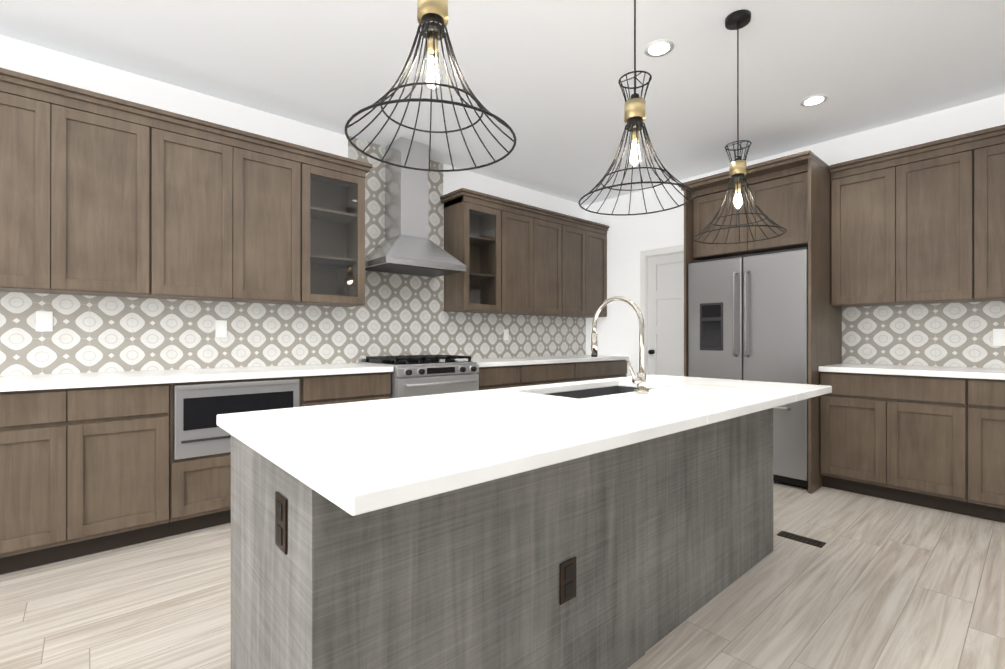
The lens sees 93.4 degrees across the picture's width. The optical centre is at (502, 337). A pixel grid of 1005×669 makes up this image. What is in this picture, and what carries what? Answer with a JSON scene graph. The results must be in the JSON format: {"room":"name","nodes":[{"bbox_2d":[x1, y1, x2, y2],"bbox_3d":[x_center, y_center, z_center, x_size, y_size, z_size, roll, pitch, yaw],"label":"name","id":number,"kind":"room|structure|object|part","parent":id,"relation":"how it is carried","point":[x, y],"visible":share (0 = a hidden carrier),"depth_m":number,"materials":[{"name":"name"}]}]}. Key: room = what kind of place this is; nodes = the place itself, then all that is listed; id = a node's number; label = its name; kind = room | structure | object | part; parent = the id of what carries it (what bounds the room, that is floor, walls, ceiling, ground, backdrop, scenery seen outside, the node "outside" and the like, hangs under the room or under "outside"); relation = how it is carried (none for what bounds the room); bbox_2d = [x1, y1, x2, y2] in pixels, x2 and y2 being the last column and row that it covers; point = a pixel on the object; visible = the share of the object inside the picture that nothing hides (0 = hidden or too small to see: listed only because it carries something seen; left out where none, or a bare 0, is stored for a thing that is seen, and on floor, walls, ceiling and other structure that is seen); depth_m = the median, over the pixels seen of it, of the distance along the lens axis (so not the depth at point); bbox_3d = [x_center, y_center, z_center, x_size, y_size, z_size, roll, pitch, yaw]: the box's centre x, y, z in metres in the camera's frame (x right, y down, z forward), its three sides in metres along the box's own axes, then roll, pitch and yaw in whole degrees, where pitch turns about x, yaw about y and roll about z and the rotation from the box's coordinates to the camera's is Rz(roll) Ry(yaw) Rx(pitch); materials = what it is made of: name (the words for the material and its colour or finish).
{"room":"kitchen","nodes":[
{"label":"kitchen","id":0,"kind":"room"},
{"bbox_2d":[0,35,584,308],"bbox_3d":[-2.509,-0.275,3.049,9.800,2.800,0.300,0,0,-41],"label":"wall","id":1,"kind":"structure","parent":0,"point":[16,55],"depth_m":3.25,"materials":[{"name":"white paint"}]},
{"bbox_2d":[0,67,372,306],"bbox_3d":[-2.599,-0.803,2.517,3.922,1.095,0.360,0,0,-41],"label":"upper cabinet","id":2,"kind":"object","parent":1,"relation":"attached to","point":[104,195],"visible":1,"depth_m":2.83,"materials":[{"name":"brown wood"}]},
{"bbox_2d":[0,136,585,375],"bbox_3d":[-1.581,-0.726,3.659,7.000,1.895,0.008,0,0,-41],"label":"wall tile","id":3,"kind":"structure","parent":1,"relation":"attached to","point":[396,314],"depth_m":3.60,"materials":[{"name":"white tile"}]},
{"bbox_2d":[36,311,52,330],"bbox_3d":[-2.635,-0.095,2.723,0.070,0.116,0.006,0,0,-41],"label":"outlet","id":4,"kind":"object","parent":3,"relation":"attached to","point":[44,320],"visible":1,"depth_m":2.72,"materials":[{"name":"white plastic"}]},
{"bbox_2d":[215,320,226,336],"bbox_3d":[-1.966,-0.065,3.310,0.070,0.116,0.006,0,0,-41],"label":"outlet","id":5,"kind":"object","parent":3,"relation":"attached to","point":[220,328],"visible":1,"depth_m":3.31,"materials":[{"name":"white plastic"}]},
{"bbox_2d":[504,329,508,339],"bbox_3d":[0.040,-0.033,5.072,0.070,0.116,0.006,0,0,-41],"label":"outlet","id":6,"kind":"object","parent":3,"relation":"attached to","point":[506,334],"visible":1,"depth_m":5.07,"materials":[{"name":"white plastic"}]},
{"bbox_2d":[365,137,465,276],"bbox_3d":[-0.765,-1.121,4.042,0.762,1.102,0.499,0,0,-41],"label":"range hood","id":7,"kind":"object","parent":1,"relation":"attached to","point":[407,246],"visible":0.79,"depth_m":3.99,"materials":[{"name":"silver metal"}]},
{"bbox_2d":[440,188,608,317],"bbox_3d":[0.345,-0.801,5.103,2.193,1.095,0.360,0,0,-41],"label":"upper cabinet","id":8,"kind":"object","parent":1,"relation":"attached to","point":[516,258],"visible":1,"depth_m":4.80,"materials":[{"name":"brown wood"}]},
{"bbox_2d":[0,481,1004,668],"bbox_3d":[0.296,1.172,-0.145,9.800,0.100,8.800,0,0,-41],"label":"floor","id":9,"kind":"structure","parent":0,"point":[876,583],"depth_m":2.01,"materials":[{"name":"beige wood"}]},
{"bbox_2d":[0,363,392,574],"bbox_3d":[-2.469,0.667,2.452,3.873,0.914,0.641,0,0,-41],"label":"base cabinet","id":10,"kind":"object","parent":9,"relation":"on","point":[89,464],"depth_m":2.51,"materials":[{"name":"brown wood"}]},
{"bbox_3d":[-1.755,0.471,3.061,0.670,0.413,0.596,0,0,-41],"label":"microwave drawer","id":11,"kind":"part","parent":10,"relation":"part of","materials":[{"name":"silver metal"}]},
{"bbox_2d":[358,355,478,397],"bbox_3d":[-0.682,0.640,3.946,0.766,0.972,0.722,0,0,-41],"label":"gas range","id":12,"kind":"object","parent":9,"relation":"on","point":[416,375],"visible":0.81,"depth_m":3.71,"materials":[{"name":"silver metal"}]},
{"bbox_2d":[231,382,772,668],"bbox_3d":[0.308,0.696,1.963,2.401,0.855,0.687,0,0,-41],"label":"kitchen island","id":13,"kind":"object","parent":9,"relation":"on","point":[446,531],"depth_m":1.30,"materials":[{"name":"grey wood"}]},
{"bbox_2d":[275,491,286,554],"bbox_3d":[-0.491,0.408,1.047,0.007,0.120,0.072,0,0,-41],"label":"outlet","id":14,"kind":"object","parent":13,"relation":"attached to","point":[280,521],"visible":1,"depth_m":1.04,"materials":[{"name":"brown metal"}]},
{"bbox_2d":[217,374,831,517],"bbox_3d":[0.370,0.251,1.881,2.444,0.034,0.986,0,0,-41],"label":"island countertop","id":15,"kind":"structure","parent":13,"relation":"on","point":[363,458],"depth_m":1.22,"materials":[{"name":"white stone"}]},
{"bbox_2d":[545,386,649,398],"bbox_3d":[0.471,0.391,2.232,0.832,0.242,0.412,0,0,-41],"label":"undermount sink","id":16,"kind":"object","parent":15,"relation":"in","point":[587,393],"visible":0.02,"depth_m":2.51,"materials":[{"name":"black metal"}]},
{"bbox_2d":[591,296,648,393],"bbox_3d":[0.485,0.023,2.075,0.136,0.420,0.296,0,0,-41],"label":"gooseneck faucet","id":17,"kind":"object","parent":15,"relation":"on","point":[639,380],"visible":1,"depth_m":2.01,"materials":[{"name":"silver metal"}]},
{"bbox_2d":[560,557,575,604],"bbox_3d":[0.195,0.718,1.402,0.072,0.120,0.007,0,0,-41],"label":"outlet","id":18,"kind":"object","parent":13,"relation":"attached to","point":[567,580],"visible":1,"depth_m":1.40,"materials":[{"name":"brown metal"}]},
{"bbox_2d":[458,355,628,389],"bbox_3d":[0.416,0.670,4.986,2.239,0.914,0.641,0,0,-41],"label":"base cabinet","id":19,"kind":"object","parent":9,"relation":"on","point":[495,373],"visible":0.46,"depth_m":4.66,"materials":[{"name":"brown wood"}]},
{"bbox_2d":[688,247,807,488],"bbox_3d":[2.181,0.226,4.020,0.831,1.800,0.914,0,0,-41],"label":"refrigerator","id":20,"kind":"object","parent":9,"relation":"on","point":[748,317],"visible":0.56,"depth_m":3.68,"materials":[{"name":"grey metal"}]},
{"bbox_2d":[678,150,841,493],"bbox_3d":[2.182,-0.112,4.044,0.830,2.475,1.004,0,0,-41],"label":"tall cabinet","id":21,"kind":"object","parent":9,"relation":"on","point":[791,194],"visible":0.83,"depth_m":3.68,"materials":[{"name":"brown wood"}]},
{"bbox_2d":[777,531,825,547],"bbox_3d":[1.665,1.121,2.641,0.085,0.006,0.220,0,0,-41],"label":"floor vent","id":22,"kind":"object","parent":9,"relation":"in","point":[806,540],"visible":1,"depth_m":2.63,"materials":[{"name":"grey metal"}]},
{"bbox_2d":[818,363,1004,522],"bbox_3d":[3.638,0.667,2.529,0.641,0.914,3.187,0,0,-41],"label":"base cabinet","id":23,"kind":"object","parent":9,"relation":"on","point":[933,437],"visible":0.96,"depth_m":3.13,"materials":[{"name":"brown wood"}]},
{"bbox_2d":[0,0,1004,204],"bbox_3d":[0.296,-1.738,-0.143,9.800,0.120,8.800,0,0,-41],"label":"ceiling","id":24,"kind":"structure","parent":0,"point":[542,77],"depth_m":2.91,"materials":[{"name":"white paint"}]},
{"bbox_2d":[345,0,516,171],"bbox_3d":[-0.182,-1.092,1.234,0.437,1.167,0.437,0,0,-41],"label":"pendant light","id":25,"kind":"object","parent":24,"relation":"hanging from","point":[432,17],"visible":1,"depth_m":1.22,"materials":[{"name":"black metal"}]},
{"bbox_2d":[578,0,694,215],"bbox_3d":[0.517,-1.104,1.847,0.437,1.142,0.437,0,0,-41],"label":"pendant light","id":26,"kind":"object","parent":24,"relation":"hanging from","point":[634,111],"visible":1,"depth_m":1.83,"materials":[{"name":"black metal"}]},
{"bbox_2d":[644,39,673,56],"bbox_3d":[0.904,-1.671,2.733,0.164,0.007,0.164,0,0,-41],"label":"recessed light","id":27,"kind":"object","parent":24,"relation":"in","point":[659,48],"visible":1,"depth_m":2.73,"materials":[{"name":"white paint"}]},
{"bbox_2d":[693,9,786,243],"bbox_3d":[1.231,-1.103,2.474,0.437,1.142,0.437,0,0,-41],"label":"pendant light","id":28,"kind":"object","parent":24,"relation":"hanging from","point":[737,20],"visible":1,"depth_m":2.46,"materials":[{"name":"black metal"}]},
{"bbox_2d":[800,94,827,106],"bbox_3d":[2.193,-1.671,3.334,0.164,0.007,0.164,0,0,-41],"label":"recessed light","id":29,"kind":"object","parent":24,"relation":"in","point":[814,100],"visible":1,"depth_m":3.32,"materials":[{"name":"white paint"}]},
{"bbox_2d":[585,94,1004,376],"bbox_3d":[3.964,-0.275,2.878,0.300,2.800,8.500,0,0,-41],"label":"wall","id":30,"kind":"structure","parent":0,"point":[630,238],"depth_m":5.22,"materials":[{"name":"white paint"}]},
{"bbox_2d":[640,244,683,374],"bbox_3d":[1.893,0.072,5.055,0.098,2.110,0.905,0,0,-41],"label":"door frame","id":31,"kind":"structure","parent":30,"relation":"attached to","point":[644,254],"depth_m":5.32,"materials":[{"name":"white paint"}]},
{"bbox_2d":[648,252,683,375],"bbox_3d":[1.878,0.105,5.042,0.107,2.028,0.757,0,0,-41],"label":"door","id":32,"kind":"structure","parent":30,"relation":"attached to","point":[665,314],"depth_m":5.17,"materials":[{"name":"white paint"}]},
{"bbox_2d":[829,124,1004,306],"bbox_3d":[3.752,-0.803,2.604,0.360,1.095,3.227,0,0,-41],"label":"upper cabinet","id":33,"kind":"object","parent":30,"relation":"attached to","point":[923,223],"visible":1,"depth_m":3.32,"materials":[{"name":"brown wood"}]},
{"bbox_2d":[842,301,1004,368],"bbox_3d":[3.881,-0.027,2.738,0.008,0.496,3.200,0,0,-41],"label":"wall tiles","id":34,"kind":"structure","parent":30,"relation":"attached to","point":[959,334],"depth_m":3.54,"materials":[{"name":"white tile"}]},
{"bbox_2d":[993,329,1004,345],"bbox_3d":[3.420,-0.005,3.252,0.006,0.116,0.070,0,0,-41],"label":"outlet","id":35,"kind":"object","parent":34,"relation":"attached to","point":[998,337],"visible":1,"depth_m":3.25,"materials":[{"name":"white plastic"}]}
]}

